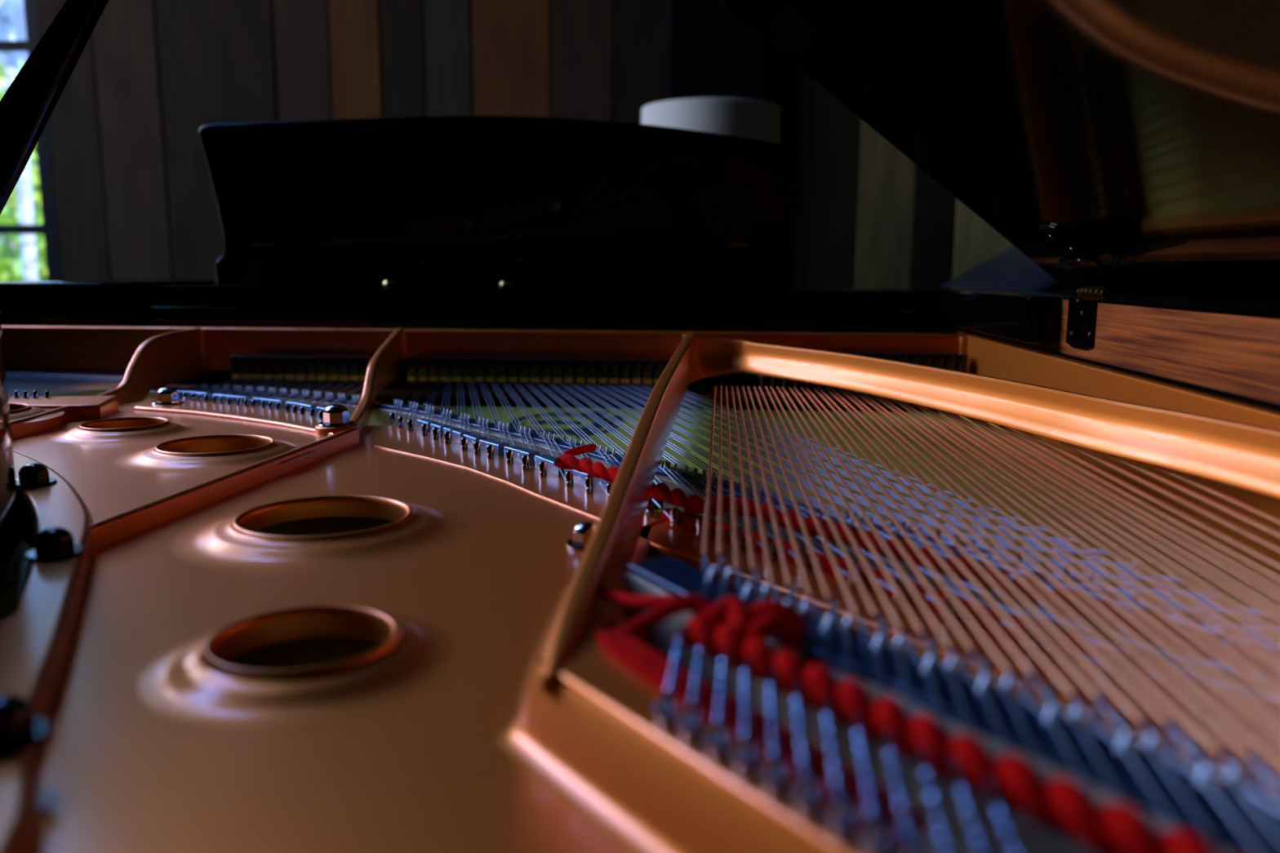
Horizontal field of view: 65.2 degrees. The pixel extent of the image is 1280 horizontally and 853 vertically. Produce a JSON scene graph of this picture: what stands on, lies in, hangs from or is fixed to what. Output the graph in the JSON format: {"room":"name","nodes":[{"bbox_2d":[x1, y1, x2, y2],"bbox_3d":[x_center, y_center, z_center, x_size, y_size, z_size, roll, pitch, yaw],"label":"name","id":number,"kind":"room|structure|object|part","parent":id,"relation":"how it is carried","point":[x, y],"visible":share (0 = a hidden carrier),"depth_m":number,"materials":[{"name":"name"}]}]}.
{"room":"music room","nodes":[
{"label":"music room","id":0,"kind":"room"},
{"bbox_2d":[39,0,1279,311],"bbox_3d":[0.044,-2.099,2.784,6.500,5.280,0.165,1,9,3],"label":"wall","id":1,"kind":"structure","parent":0,"point":[135,198],"depth_m":2.92,"materials":[{"name":"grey wood"}]},
{"bbox_2d":[0,0,62,280],"bbox_3d":[-2.426,-2.237,2.865,1.315,4.460,0.050,1,9,3],"label":"window","id":2,"kind":"structure","parent":1,"relation":"in","point":[49,228],"depth_m":3.04,"materials":[{"name":"black"}]},
{"bbox_2d":[667,0,762,100],"bbox_3d":[0.218,-2.080,2.665,0.262,5.280,0.056,1,9,3],"label":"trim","id":3,"kind":"structure","parent":1,"relation":"attached to","point":[713,53],"depth_m":2.80,"materials":[{"name":"black"}]},
{"bbox_3d":[-0.153,1.017,0.202,6.500,0.060,6.260,1,9,3],"label":"floor","id":4,"kind":"structure","parent":0,"visible":0},
{"bbox_2d":[0,0,1279,852],"bbox_3d":[-0.262,0.052,0.633,1.316,1.709,2.040,1,9,3],"label":"grand piano","id":5,"kind":"object","parent":4,"relation":"on","point":[296,556],"visible":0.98,"depth_m":0.53,"materials":[{"name":"brown wood"}]},
{"bbox_3d":[-0.234,0.004,1.117,1.183,0.091,0.028,1,9,3],"label":"belly rail","id":6,"kind":"part","parent":5,"relation":"part of","materials":[{"name":"brown wood"}]},
{"bbox_2d":[198,283,910,289],"bbox_3d":[-0.171,-0.172,1.434,1.085,0.058,0.139,1,9,3],"label":"shelf","id":7,"kind":"object","parent":5,"relation":"attached to","point":[681,286],"depth_m":1.44,"materials":[{"name":"black wood"}]},
{"bbox_3d":[-0.266,0.040,0.469,1.194,0.084,1.549,1,9,3],"label":"iron plate","id":8,"kind":"part","parent":5,"relation":"part of","materials":[{"name":"brown metal"}]},
{"bbox_2d":[598,586,1218,852],"bbox_3d":[0.053,0.067,0.265,0.039,0.018,0.229,-7,12,-38],"label":"cord","id":9,"kind":"object","parent":5,"relation":"on","point":[1064,806],"visible":1,"depth_m":0.24,"materials":[{"name":"red fabric"}]},
{"bbox_2d":[553,443,1279,682],"bbox_3d":[0.137,0.063,0.400,0.038,0.014,0.658,-6,11,-33],"label":"cord","id":10,"kind":"object","parent":5,"relation":"on","point":[695,504],"visible":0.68,"depth_m":0.47,"materials":[{"name":"red fabric"}]},
{"bbox_3d":[0.217,-0.022,0.747,0.094,0.045,0.720,-4,10,-23],"label":"bass rail","id":11,"kind":"part","parent":5,"relation":"part of","materials":[{"name":"brown metal"}]},
{"bbox_3d":[-0.089,-0.379,0.212,0.910,0.722,1.366,1,9,3],"label":"lid","id":12,"kind":"part","parent":5,"relation":"part of","materials":[{"name":"black wood"}]},
{"bbox_3d":[0.358,-0.131,0.826,0.012,0.011,0.057,1,9,3],"label":"stay plate","id":13,"kind":"part","parent":5,"relation":"part of","materials":[{"name":"black metal"}]},
{"bbox_3d":[0.340,-0.028,0.634,0.006,0.004,1.100,1,9,3],"label":"moulding","id":14,"kind":"part","parent":5,"relation":"part of","materials":[{"name":"gold"}]},
{"bbox_2d":[641,97,780,143],"bbox_3d":[0.174,-0.109,2.630,0.349,1.399,0.349,1,9,3],"label":"floor lamp","id":15,"kind":"object","parent":4,"relation":"on","point":[759,120],"visible":0.3,"depth_m":2.37,"materials":[{"name":"beige fabric"}]},
{"bbox_2d":[938,245,1066,293],"bbox_3d":[0.555,0.136,1.966,0.716,1.129,0.520,1,9,3],"label":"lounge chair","id":16,"kind":"object","parent":4,"relation":"on","point":[1011,269],"visible":0.12,"depth_m":1.77,"materials":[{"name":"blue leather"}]},
{"bbox_3d":[-3.728,0.326,4.845,24.000,0.040,27.000,1,9,3],"label":"ground","id":17,"kind":"structure","parent":0,"visible":0},
{"bbox_2d":[0,0,38,280],"bbox_3d":[-3.914,-3.296,6.010,3.827,6.785,3.839,1,9,3],"label":"birch tree","id":18,"kind":"object","parent":17,"relation":"on","point":[10,59],"visible":0.41,"depth_m":6.26,"materials":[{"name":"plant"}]},
{"bbox_2d":[0,59,47,281],"bbox_3d":[-7.425,-2.476,11.751,3.571,3.539,3.550,1,9,3],"label":"shrub","id":19,"kind":"object","parent":17,"relation":"on","point":[11,261],"visible":0.06,"depth_m":10.86,"materials":[{"name":"green plant"}]},
{"bbox_3d":[-7.406,-1.959,11.813,0.106,2.272,0.102,-3,10,-19],"label":"stem","id":20,"kind":"part","parent":19,"relation":"part of","materials":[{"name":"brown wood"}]}
]}

